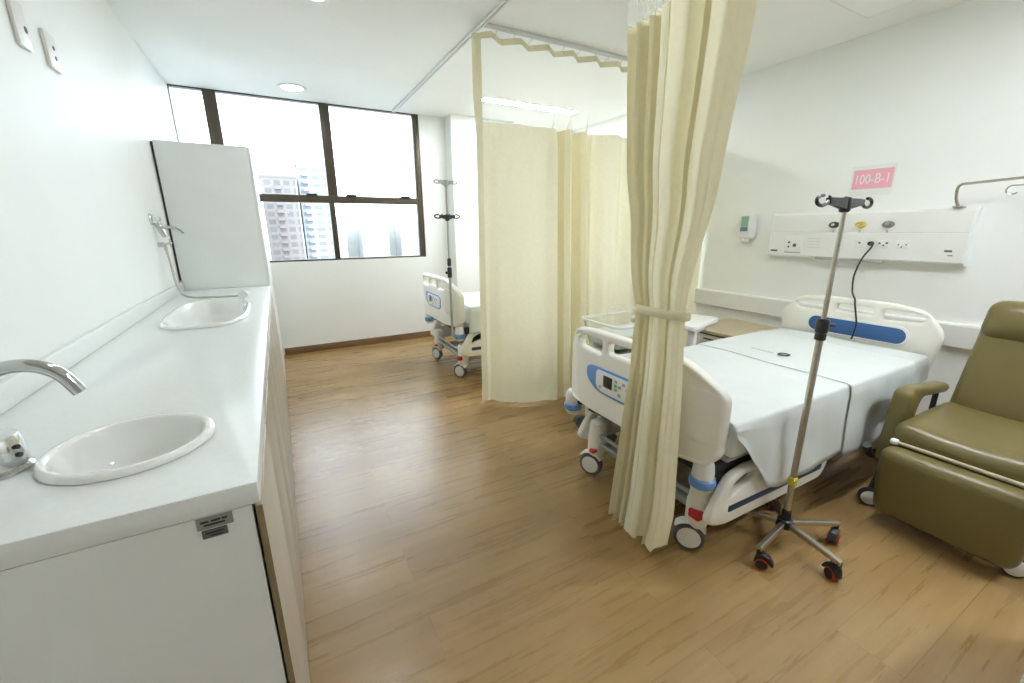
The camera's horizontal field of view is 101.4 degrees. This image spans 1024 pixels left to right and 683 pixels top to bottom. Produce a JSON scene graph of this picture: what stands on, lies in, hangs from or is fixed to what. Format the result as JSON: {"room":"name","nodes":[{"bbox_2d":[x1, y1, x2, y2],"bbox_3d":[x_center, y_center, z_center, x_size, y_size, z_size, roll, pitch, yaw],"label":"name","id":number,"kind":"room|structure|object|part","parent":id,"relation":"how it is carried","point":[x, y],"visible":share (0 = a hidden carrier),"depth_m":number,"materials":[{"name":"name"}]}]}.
{"room":"hospital room","nodes":[
{"label":"hospital room","id":0,"kind":"room"},
{"bbox_2d":[0,0,181,379],"bbox_3d":[-1.254,-0.130,0.673,0.200,2.615,8.406,-8,17,-28],"label":"wall","id":1,"kind":"structure","parent":0,"point":[79,184],"depth_m":1.69,"materials":[{"name":"white paint"}]},
{"bbox_2d":[5,0,33,52],"bbox_3d":[-1.663,-1.073,1.414,0.013,0.145,0.090,-8,17,-28],"label":"wall plate","id":2,"kind":"object","parent":1,"relation":"attached to","point":[15,11],"visible":1,"depth_m":1.40,"materials":[{"name":"white plastic"}]},
{"bbox_2d":[39,28,62,73],"bbox_3d":[-1.776,-1.117,1.615,0.013,0.127,0.100,-8,17,-28],"label":"wall plate","id":3,"kind":"object","parent":1,"relation":"attached to","point":[48,42],"visible":1,"depth_m":1.60,"materials":[{"name":"white plastic"}]},
{"bbox_2d":[0,282,184,414],"bbox_3d":[-1.714,-0.060,1.805,0.021,0.068,3.135,-8,17,-28],"label":"backsplash","id":4,"kind":"structure","parent":1,"relation":"attached to","point":[14,388],"depth_m":1.46,"materials":[{"name":"white stone"}]},
{"bbox_2d":[148,213,248,298],"bbox_3d":[-1.987,-0.547,2.696,0.773,0.533,0.230,3,16,13],"label":"faucet","id":5,"kind":"object","parent":1,"relation":"attached to","point":[241,294],"visible":1,"depth_m":2.71,"materials":[{"name":"silver metal"}]},
{"bbox_2d":[157,239,171,250],"bbox_3d":[-2.303,-0.643,2.782,0.048,0.070,0.181,-8,17,-28],"label":"outlet","id":6,"kind":"object","parent":5,"relation":"attached to","point":[160,244],"depth_m":2.73,"materials":[{"name":"silver metal"}]},
{"bbox_2d":[270,114,513,354],"bbox_3d":[-1.153,-1.327,5.107,4.396,2.615,0.451,-8,17,-28],"label":"wall","id":7,"kind":"structure","parent":0,"point":[326,301],"depth_m":4.99,"materials":[{"name":"white paint"}]},
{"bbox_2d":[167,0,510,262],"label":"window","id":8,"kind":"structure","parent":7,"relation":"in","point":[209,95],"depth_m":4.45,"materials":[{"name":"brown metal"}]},
{"bbox_3d":[-2.395,-1.966,4.251,0.883,0.897,0.006,-8,17,-28],"label":"pane","id":9,"kind":"part","parent":8,"relation":"part of","materials":[{"name":"clear glass"}]},
{"bbox_3d":[0.021,-1.917,2.287,0.034,0.020,5.520,-8,17,-28],"label":"curtain rail","id":10,"kind":"part","parent":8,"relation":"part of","materials":[{"name":"white metal"}]},
{"bbox_2d":[285,331,431,354],"bbox_3d":[-0.819,-0.111,5.465,3.796,0.075,0.215,-8,17,-28],"label":"baseboard","id":11,"kind":"structure","parent":7,"relation":"attached to","point":[303,349],"depth_m":5.01,"materials":[{"name":"brown wood"}]},
{"bbox_2d":[105,0,969,131],"bbox_3d":[0.752,-1.765,1.377,4.796,0.150,8.406,-8,17,-28],"label":"ceiling","id":12,"kind":"structure","parent":0,"point":[370,54],"depth_m":2.97,"materials":[{"name":"white paint"}]},
{"bbox_2d":[277,83,306,91],"bbox_3d":[-2.020,-2.331,3.845,0.244,0.008,0.244,-8,17,-28],"label":"recessed light","id":13,"kind":"object","parent":12,"relation":"in","point":[291,87],"visible":1,"depth_m":3.83,"materials":[{"name":"white plastic"}]},
{"bbox_2d":[281,85,302,90],"bbox_3d":[-2.020,-2.331,3.845,0.177,0.005,0.177,-3,15,-11],"label":"diffuser","id":14,"kind":"object","parent":13,"relation":"attached to","point":[284,87],"depth_m":3.83,"materials":[{"name":"white plastic"}]},
{"bbox_2d":[306,0,331,2],"bbox_3d":[-1.096,-1.917,2.290,0.244,0.008,0.244,-8,17,-28],"label":"recessed light","id":15,"kind":"object","parent":12,"relation":"in","point":[315,1],"visible":1,"depth_m":2.39,"materials":[{"name":"white plastic"}]},
{"bbox_2d":[482,97,579,113],"bbox_3d":[0.213,-2.517,4.479,1.176,0.006,0.126,-8,17,-28],"label":"recessed light","id":16,"kind":"object","parent":12,"relation":"in","point":[486,99],"visible":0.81,"depth_m":4.45,"materials":[{"name":"white plastic"}]},
{"bbox_2d":[484,23,626,60],"bbox_3d":[0.865,-2.174,3.217,2.368,0.020,0.034,-8,17,-28],"label":"rail","id":17,"kind":"object","parent":12,"relation":"attached to","point":[488,25],"visible":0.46,"depth_m":2.90,"materials":[{"name":"white metal"}]},
{"bbox_2d":[471,23,701,402],"bbox_3d":[0.851,-0.919,3.513,2.436,2.573,0.470,-8,17,-28],"label":"privacy curtain","id":18,"kind":"object","parent":17,"relation":"hanging from","point":[554,219],"visible":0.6,"depth_m":3.22,"materials":[{"name":"beige fabric"}]},
{"bbox_2d":[608,0,757,551],"bbox_3d":[0.551,-0.411,1.591,0.228,2.548,0.538,-8,17,-28],"label":"privacy curtain","id":19,"kind":"object","parent":17,"relation":"hanging from","point":[685,63],"visible":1,"depth_m":1.53,"materials":[{"name":"beige fabric"}]},
{"bbox_2d":[827,0,917,18],"bbox_3d":[2.203,-1.916,2.199,0.500,0.002,0.770,-8,17,-28],"label":"frame","id":20,"kind":"object","parent":12,"relation":"attached to","point":[827,0],"visible":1,"depth_m":2.52,"materials":[{"name":"white paint"}]},
{"bbox_2d":[284,336,1023,682],"bbox_3d":[0.769,0.890,2.094,4.796,0.120,8.406,-8,17,-28],"label":"floor","id":21,"kind":"structure","parent":0,"point":[447,533],"depth_m":1.71,"materials":[{"name":"brown wood"}]},
{"bbox_2d":[0,380,309,682],"bbox_3d":[-0.891,0.666,1.062,0.584,0.870,0.759,-8,17,-28],"label":"base cabinet","id":22,"kind":"object","parent":21,"relation":"on","point":[218,597],"visible":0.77,"depth_m":0.73,"materials":[{"name":"white laminate"}]},
{"bbox_2d":[200,516,226,526],"bbox_3d":[-0.520,0.315,0.732,0.039,0.010,0.001,-8,17,-28],"label":"print","id":23,"kind":"object","parent":22,"relation":"attached to","point":[207,521],"depth_m":0.73},
{"bbox_2d":[205,528,223,535],"bbox_3d":[-0.522,0.336,0.737,0.027,0.008,0.001,-8,17,-28],"label":"print","id":24,"kind":"object","parent":22,"relation":"attached to","point":[208,531],"depth_m":0.74,"materials":[{"name":"black plastic"}]},
{"bbox_3d":[-0.550,0.668,1.034,0.012,0.854,0.376,-8,17,-28],"label":"door","id":25,"kind":"part","parent":22,"relation":"part of","materials":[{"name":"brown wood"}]},
{"bbox_3d":[-0.732,0.582,1.355,0.012,0.854,0.374,-8,17,-28],"label":"door","id":26,"kind":"part","parent":22,"relation":"part of","materials":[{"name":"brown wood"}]},
{"bbox_2d":[150,140,286,386],"bbox_3d":[-2.493,-0.607,3.736,0.586,1.955,1.118,-8,17,-28],"label":"partition panel","id":27,"kind":"object","parent":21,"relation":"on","point":[210,192],"visible":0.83,"depth_m":3.14,"materials":[{"name":"white laminate"}]},
{"bbox_3d":[-2.109,-0.589,3.628,0.016,1.933,0.556,-8,17,-28],"label":"door","id":28,"kind":"part","parent":27,"relation":"part of","materials":[{"name":"white laminate"}]},
{"bbox_3d":[-2.378,-0.716,4.102,0.016,1.933,0.559,-8,17,-28],"label":"door","id":29,"kind":"part","parent":27,"relation":"part of","materials":[{"name":"white laminate"}]},
{"bbox_2d":[270,292,288,414],"bbox_3d":[-2.049,0.124,3.100,0.584,0.870,0.698,-8,17,-28],"label":"base cabinet","id":30,"kind":"object","parent":21,"relation":"on","point":[271,302],"visible":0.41,"depth_m":3.19,"materials":[{"name":"white laminate"}]},
{"bbox_2d":[269,304,293,478],"bbox_3d":[-1.661,0.305,2.418,0.584,0.870,0.908,-8,17,-28],"label":"base cabinet","id":31,"kind":"object","parent":21,"relation":"on","point":[271,323],"visible":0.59,"depth_m":2.46,"materials":[{"name":"white laminate"}]},
{"bbox_2d":[0,282,270,570],"bbox_3d":[-1.468,-0.076,1.941,0.583,0.110,3.135,-8,17,-28],"label":"countertop","id":32,"kind":"structure","parent":31,"relation":"on","point":[130,366],"depth_m":1.03,"materials":[{"name":"white stone"}]},
{"bbox_2d":[0,359,87,480],"bbox_3d":[-0.921,0.137,0.782,0.205,0.210,0.102,-8,17,-28],"label":"faucet","id":33,"kind":"object","parent":32,"relation":"on","point":[16,458],"visible":0.99,"depth_m":0.78,"materials":[{"name":"silver metal"}]},
{"bbox_3d":[-0.912,0.107,0.780,0.182,0.152,0.025,-8,17,-28],"label":"spout","id":34,"kind":"part","parent":33,"relation":"part of","materials":[{"name":"silver metal"}]},
{"bbox_2d":[33,412,215,484],"bbox_3d":[-0.793,0.261,0.890,0.284,0.118,0.282,-8,17,-28],"label":"oval sink","id":35,"kind":"object","parent":32,"relation":"in","point":[131,446],"visible":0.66,"depth_m":0.92,"materials":[{"name":"ceramic"}]},
{"bbox_2d":[159,298,250,329],"bbox_3d":[-1.655,-0.102,2.315,0.374,0.149,0.880,-8,17,-28],"label":"basin","id":36,"kind":"object","parent":32,"relation":"in","point":[212,312],"visible":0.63,"depth_m":2.54,"materials":[{"name":"ceramic"}]},
{"bbox_3d":[-1.520,0.213,2.742,0.012,0.854,0.450,-8,17,-28],"label":"door","id":37,"kind":"part","parent":31,"relation":"part of","materials":[{"name":"brown wood"}]},
{"bbox_2d":[267,332,301,579],"bbox_3d":[-1.258,0.494,1.709,0.584,0.870,0.763,-8,17,-28],"label":"base cabinet","id":38,"kind":"object","parent":21,"relation":"on","point":[271,370],"visible":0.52,"depth_m":1.75,"materials":[{"name":"white laminate"}]},
{"bbox_3d":[-1.099,0.410,2.002,0.012,0.854,0.378,-8,17,-28],"label":"door","id":39,"kind":"part","parent":38,"relation":"part of","materials":[{"name":"brown wood"}]},
{"bbox_2d":[423,273,480,377],"bbox_3d":[0.116,-0.323,4.556,2.034,0.947,1.023,-8,17,-28],"label":"hospital bed","id":40,"kind":"object","parent":21,"relation":"on","point":[436,299],"visible":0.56,"depth_m":3.88,"materials":[{"name":"grey paint"}]},
{"bbox_3d":[-0.760,-0.400,4.033,0.008,0.130,0.445,-8,17,-28],"label":"control panel","id":41,"kind":"part","parent":40,"relation":"part of","materials":[{"name":"white plastic"}]},
{"bbox_3d":[-0.750,-0.393,4.005,0.004,0.106,0.355,-8,17,-28],"label":"panel","id":42,"kind":"part","parent":40,"relation":"part of","materials":[{"name":"white plastic"}]},
{"bbox_3d":[-0.700,-0.430,4.053,0.131,0.427,0.935,-8,17,-28],"label":"footboard","id":43,"kind":"part","parent":40,"relation":"part of","materials":[{"name":"beige plastic"}]},
{"bbox_2d":[433,179,459,336],"bbox_3d":[-0.537,-0.678,3.560,0.242,1.320,0.052,-11,19,-35],"label":"pole","id":44,"kind":"object","parent":40,"relation":"attached to","point":[447,182],"visible":1,"depth_m":3.50,"materials":[{"name":"silver metal"}]},
{"bbox_3d":[-0.482,-0.205,4.668,0.888,0.248,0.038,-8,17,-28],"label":"rail","id":45,"kind":"part","parent":40,"relation":"part of","materials":[{"name":"beige plastic"}]},
{"bbox_3d":[0.157,-0.294,4.521,1.820,0.060,0.770,-8,17,-28],"label":"frame","id":46,"kind":"part","parent":40,"relation":"part of","materials":[{"name":"white plastic"}]},
{"bbox_3d":[0.133,-0.010,4.582,1.640,0.050,0.680,-8,17,-28],"label":"frame","id":47,"kind":"part","parent":40,"relation":"part of","materials":[{"name":"grey paint"}]},
{"bbox_2d":[464,306,468,323],"bbox_3d":[0.177,-0.428,4.478,1.760,0.163,0.840,-8,17,-28],"label":"mattress","id":48,"kind":"object","parent":40,"relation":"on","point":[465,307],"visible":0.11,"depth_m":3.74,"materials":[{"name":"white fabric"}]},
{"bbox_2d":[462,291,480,333],"bbox_3d":[0.191,-0.397,4.482,1.780,0.249,0.877,-8,17,-28],"label":"sheet","id":49,"kind":"object","parent":48,"relation":"on","point":[471,299],"visible":0.09,"depth_m":3.76,"materials":[{"name":"white fabric"}]},
{"bbox_3d":[-0.085,-0.019,3.970,0.888,0.248,0.038,-8,17,-28],"label":"rail","id":50,"kind":"part","parent":40,"relation":"part of","materials":[{"name":"beige plastic"}]},
{"bbox_3d":[0.150,-0.085,4.572,1.300,0.100,0.440,-8,17,-28],"label":"motor","id":51,"kind":"part","parent":40,"relation":"part of","materials":[{"name":"white plastic"}]},
{"bbox_2d":[573,304,635,441],"bbox_3d":[0.746,0.204,2.804,0.543,0.833,0.394,-8,17,-28],"label":"bassinet","id":52,"kind":"object","parent":21,"relation":"on","point":[626,330],"visible":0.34,"depth_m":2.68,"materials":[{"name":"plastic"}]},
{"bbox_3d":[0.754,0.268,2.826,0.460,0.500,0.310,-8,17,-28],"label":"trolley frame","id":53,"kind":"part","parent":52,"relation":"part of","materials":[{"name":"white plastic"}]},
{"bbox_2d":[584,321,631,353],"bbox_3d":[0.752,-0.060,2.737,0.500,0.180,0.370,-8,17,-28],"label":"basin","id":54,"kind":"object","parent":52,"relation":"in","point":[625,330],"depth_m":2.65,"materials":[{"name":"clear plastic"}]},
{"bbox_2d":[631,314,717,346],"bbox_3d":[1.184,0.170,3.140,0.481,0.719,0.429,14,21,43],"label":"table","id":55,"kind":"object","parent":21,"relation":"on","point":[697,323],"visible":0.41,"depth_m":2.84,"materials":[{"name":"white plastic"}]},
{"bbox_2d":[696,318,777,343],"bbox_3d":[1.840,0.142,3.547,0.585,0.551,0.485,-8,17,-28],"label":"bedside table","id":56,"kind":"object","parent":21,"relation":"on","point":[728,327],"visible":0.15,"depth_m":3.41,"materials":[{"name":"beige wood"}]},
{"bbox_3d":[1.603,0.020,3.380,0.013,0.110,0.405,-8,17,-28],"label":"drawer","id":57,"kind":"part","parent":56,"relation":"part of","materials":[{"name":"beige wood"}]},
{"bbox_2d":[564,295,943,550],"bbox_3d":[1.364,0.267,2.447,2.034,0.892,1.023,-8,17,-28],"label":"hospital bed","id":58,"kind":"object","parent":21,"relation":"on","point":[599,379],"visible":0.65,"depth_m":1.94,"materials":[{"name":"beige plastic"}]},
{"bbox_3d":[0.766,0.411,2.566,0.888,0.248,0.038,-8,17,-28],"label":"rail","id":59,"kind":"part","parent":58,"relation":"part of","materials":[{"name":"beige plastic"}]},
{"bbox_3d":[0.488,0.216,1.931,0.008,0.130,0.445,-8,17,-28],"label":"control panel","id":60,"kind":"part","parent":58,"relation":"part of","materials":[{"name":"white plastic"}]},
{"bbox_3d":[0.498,0.224,1.904,0.004,0.106,0.355,-8,17,-28],"label":"panel","id":61,"kind":"part","parent":58,"relation":"part of","materials":[{"name":"white plastic"}]},
{"bbox_3d":[0.548,0.186,1.951,0.131,0.427,0.935,-8,17,-28],"label":"footboard","id":62,"kind":"part","parent":58,"relation":"part of","materials":[{"name":"beige plastic"}]},
{"bbox_3d":[1.405,0.322,2.419,1.820,0.060,0.770,-8,17,-28],"label":"frame","id":63,"kind":"part","parent":58,"relation":"part of","materials":[{"name":"white plastic"}]},
{"bbox_3d":[1.381,0.553,2.466,1.640,0.050,0.680,-8,17,-28],"label":"frame","id":64,"kind":"part","parent":58,"relation":"part of","materials":[{"name":"grey paint"}]},
{"bbox_2d":[724,424,747,457],"bbox_3d":[1.425,0.188,2.376,1.760,0.163,0.840,-8,17,-28],"label":"mattress","id":65,"kind":"object","parent":58,"relation":"on","point":[734,448],"visible":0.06,"depth_m":1.63,"materials":[{"name":"beige fabric"}]},
{"bbox_2d":[628,328,930,486],"bbox_3d":[1.424,0.281,2.388,1.775,0.371,0.878,-8,17,-28],"label":"sheet","id":66,"kind":"object","parent":65,"relation":"on","point":[767,398],"visible":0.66,"depth_m":1.92,"materials":[{"name":"white fabric"}]},
{"bbox_2d":[696,331,915,455],"bbox_3d":[1.705,0.249,2.538,0.705,0.404,0.892,-8,17,-28],"label":"sheet","id":67,"kind":"object","parent":66,"relation":"on","point":[873,379],"visible":0.87,"depth_m":2.24,"materials":[{"name":"white fabric"}]},
{"bbox_3d":[1.163,0.597,1.868,0.888,0.248,0.038,-8,17,-28],"label":"rail","id":68,"kind":"part","parent":58,"relation":"part of","materials":[{"name":"beige plastic"}]},
{"bbox_3d":[2.254,-0.078,2.783,0.048,0.412,0.889,-8,17,-28],"label":"headboard","id":69,"kind":"part","parent":58,"relation":"part of","materials":[{"name":"beige plastic"}]},
{"bbox_2d":[745,194,873,579],"bbox_3d":[1.210,0.184,1.673,0.468,1.458,0.476,-2,15,-5],"label":"stand","id":70,"kind":"object","parent":21,"relation":"on","point":[783,521],"visible":0.81,"depth_m":1.69,"materials":[{"name":"silver metal"}]},
{"bbox_3d":[1.086,0.775,1.913,0.214,0.031,0.022,10,18,34],"label":"leg","id":71,"kind":"part","parent":70,"relation":"part of","materials":[{"name":"silver metal"}]},
{"bbox_3d":[1.088,0.816,1.760,0.214,0.031,0.022,-11,19,-35],"label":"leg","id":72,"kind":"part","parent":70,"relation":"part of","materials":[{"name":"silver metal"}]},
{"bbox_3d":[1.236,0.761,1.962,0.022,0.031,0.214,4,16,17],"label":"leg","id":73,"kind":"part","parent":70,"relation":"part of","materials":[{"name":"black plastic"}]},
{"bbox_3d":[1.240,0.828,1.714,0.022,0.031,0.214,-5,16,-18],"label":"leg","id":74,"kind":"part","parent":70,"relation":"part of","materials":[{"name":"silver metal"}]},
{"bbox_3d":[1.331,0.793,1.839,0.214,0.031,0.022,-1,15,-1],"label":"leg","id":75,"kind":"part","parent":70,"relation":"part of","materials":[{"name":"silver metal"}]},
{"bbox_2d":[858,301,1023,577],"bbox_3d":[2.175,0.359,1.881,0.956,0.997,0.687,-8,17,-28],"label":"recliner chair","id":76,"kind":"object","parent":21,"relation":"on","point":[952,472],"visible":1,"depth_m":1.83,"materials":[{"name":"green leather"}]},
{"bbox_3d":[1.774,0.540,2.075,0.119,0.108,0.041,-8,17,-28],"label":"recline lever","id":77,"kind":"part","parent":76,"relation":"part of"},
{"bbox_3d":[1.743,0.456,1.907,0.030,0.029,0.028,-8,17,-28],"label":"bar knob","id":78,"kind":"part","parent":76,"relation":"part of","materials":[{"name":"white plastic"}]},
{"bbox_3d":[2.050,0.379,2.135,0.555,0.379,0.072,-8,17,-28],"label":"armrest","id":79,"kind":"part","parent":76,"relation":"part of","materials":[{"name":"green leather"}]},
{"bbox_3d":[2.132,0.439,2.198,0.660,0.340,0.040,-8,17,-28],"label":"frame","id":80,"kind":"part","parent":76,"relation":"part of","materials":[{"name":"black metal"}]},
{"bbox_3d":[2.121,0.450,1.867,0.624,0.154,0.475,-8,17,-28],"label":"seat","id":81,"kind":"part","parent":76,"relation":"part of","materials":[{"name":"green leather"}]},
{"bbox_3d":[2.459,0.137,1.976,0.288,0.580,0.438,-8,17,-28],"label":"backrest","id":82,"kind":"part","parent":76,"relation":"part of","materials":[{"name":"green leather"}]},
{"bbox_2d":[572,0,1023,414],"bbox_3d":[2.775,-0.730,2.802,0.200,2.615,8.406,-8,17,-28],"label":"wall","id":83,"kind":"structure","parent":0,"point":[939,95],"depth_m":2.81,"materials":[{"name":"white paint"}]},
{"bbox_2d":[738,214,756,242],"bbox_3d":[2.081,-0.999,3.708,0.110,0.240,0.118,-8,17,-28],"label":"dispenser","id":84,"kind":"object","parent":83,"relation":"attached to","point":[747,224],"visible":1,"depth_m":3.67,"materials":[{"name":"white plastic"}]},
{"bbox_3d":[2.039,-1.047,3.666,0.008,0.095,0.065,-8,17,-28],"label":"label plate","id":85,"kind":"part","parent":84,"relation":"part of","materials":[{"name":"green plastic"}]},
{"bbox_2d":[694,288,980,350],"bbox_3d":[2.747,-0.071,2.781,0.042,0.150,3.700,-8,17,-28],"label":"trim","id":86,"kind":"structure","parent":83,"relation":"attached to","point":[956,335],"depth_m":3.57,"materials":[{"name":"white plastic"}]},
{"bbox_2d":[847,162,897,196],"bbox_3d":[2.525,-1.132,2.940,0.006,0.202,0.258,-8,17,-28],"label":"room sign","id":87,"kind":"object","parent":83,"relation":"attached to","point":[878,179],"visible":1,"depth_m":2.93,"materials":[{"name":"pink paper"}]},
{"bbox_2d":[766,206,982,266],"bbox_3d":[2.486,-0.766,3.038,0.080,0.356,1.210,-8,17,-28],"label":"panel","id":88,"kind":"object","parent":83,"relation":"attached to","point":[941,236],"visible":0.96,"depth_m":2.88,"materials":[{"name":"white plastic"}]},
{"bbox_2d":[828,222,838,232],"bbox_3d":[2.400,-0.854,3.128,0.034,0.079,0.068,-8,17,-28],"label":"outlet","id":89,"kind":"object","parent":88,"relation":"attached to","point":[832,226],"depth_m":3.13,"materials":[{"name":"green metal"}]},
{"bbox_2d":[854,239,865,247],"bbox_3d":[2.494,-0.702,3.000,0.009,0.055,0.060,-8,17,-28],"label":"socket","id":90,"kind":"object","parent":88,"relation":"attached to","point":[858,243],"depth_m":3.00,"materials":[{"name":"white plastic"}]},
{"bbox_2d":[854,221,866,232],"bbox_3d":[2.479,-0.817,2.987,0.034,0.079,0.068,-8,17,-28],"label":"outlet","id":91,"kind":"object","parent":88,"relation":"attached to","point":[859,226],"depth_m":2.98,"materials":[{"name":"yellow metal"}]},
{"bbox_2d":[850,241,873,338],"bbox_3d":[2.348,-0.363,2.846,0.076,0.606,0.508,12,19,38],"label":"power cord","id":92,"kind":"object","parent":88,"relation":"hanging from","point":[871,243],"visible":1,"depth_m":2.84,"materials":[{"name":"black plastic"}]},
{"bbox_2d":[877,240,889,247],"bbox_3d":[2.558,-0.672,2.886,0.009,0.055,0.060,-8,17,-28],"label":"socket","id":93,"kind":"object","parent":88,"relation":"attached to","point":[880,243],"depth_m":2.88,"materials":[{"name":"white plastic"}]},
{"bbox_2d":[882,221,894,232],"bbox_3d":[2.556,-0.781,2.852,0.034,0.079,0.068,-8,17,-28],"label":"outlet","id":94,"kind":"object","parent":88,"relation":"attached to","point":[887,226],"depth_m":2.85,"materials":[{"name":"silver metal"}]},
{"bbox_2d":[895,240,909,248],"bbox_3d":[2.609,-0.648,2.797,0.009,0.055,0.070,-8,17,-28],"label":"socket","id":95,"kind":"object","parent":88,"relation":"attached to","point":[899,244],"depth_m":2.79,"materials":[{"name":"white plastic"}]},
{"bbox_2d":[952,176,1023,207],"bbox_3d":[2.772,-0.824,2.265,0.130,0.163,0.638,-4,15,-12],"label":"rail","id":96,"kind":"object","parent":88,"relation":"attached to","point":[1020,177],"visible":1,"depth_m":2.39,"materials":[{"name":"silver metal"}]},
{"label":"outside","id":97,"kind":"structure","parent":0,"visible":0},
{"bbox_3d":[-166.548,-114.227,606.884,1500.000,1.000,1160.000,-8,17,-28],"label":"ground","id":98,"kind":"structure","parent":97,"visible":0},
{"bbox_2d":[258,174,305,259],"bbox_3d":[-96.415,-35.109,180.896,13.300,67.400,17.500,-8,17,-28],"label":"apartment tower","id":99,"kind":"structure","parent":98,"relation":"on","point":[283,220],"depth_m":170.03,"materials":[{"name":"white concrete"}]},
{"bbox_2d":[293,159,334,258],"bbox_3d":[-87.316,-41.527,190.258,11.800,74.800,17.500,-8,17,-28],"label":"apartment tower","id":100,"kind":"structure","parent":98,"relation":"on","point":[310,176],"depth_m":179.65,"materials":[{"name":"white concrete"}]},
{"bbox_2d":[337,227,348,257],"bbox_3d":[-131.424,-59.790,309.613,18.600,48.400,18.600,-8,17,-28],"label":"apartment tower","id":101,"kind":"structure","parent":98,"relation":"on","point":[341,230],"depth_m":301.48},
{"bbox_2d":[336,215,359,257],"bbox_3d":[-129.368,-71.042,334.936,14.600,56.900,18.600,-8,17,-28],"label":"apartment tower","id":102,"kind":"structure","parent":98,"relation":"on","point":[351,224],"depth_m":324.23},
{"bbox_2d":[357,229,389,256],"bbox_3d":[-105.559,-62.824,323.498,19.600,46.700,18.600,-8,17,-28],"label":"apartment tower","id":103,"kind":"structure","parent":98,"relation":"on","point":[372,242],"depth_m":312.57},
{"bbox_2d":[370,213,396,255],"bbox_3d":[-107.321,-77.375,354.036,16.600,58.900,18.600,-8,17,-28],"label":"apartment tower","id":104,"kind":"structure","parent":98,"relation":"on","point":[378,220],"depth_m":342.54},
{"bbox_2d":[394,220,418,255],"bbox_3d":[-82.168,-71.332,341.601,19.600,53.400,18.600,-8,17,-28],"label":"apartment tower","id":105,"kind":"structure","parent":98,"relation":"on","point":[406,232],"depth_m":329.98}
]}

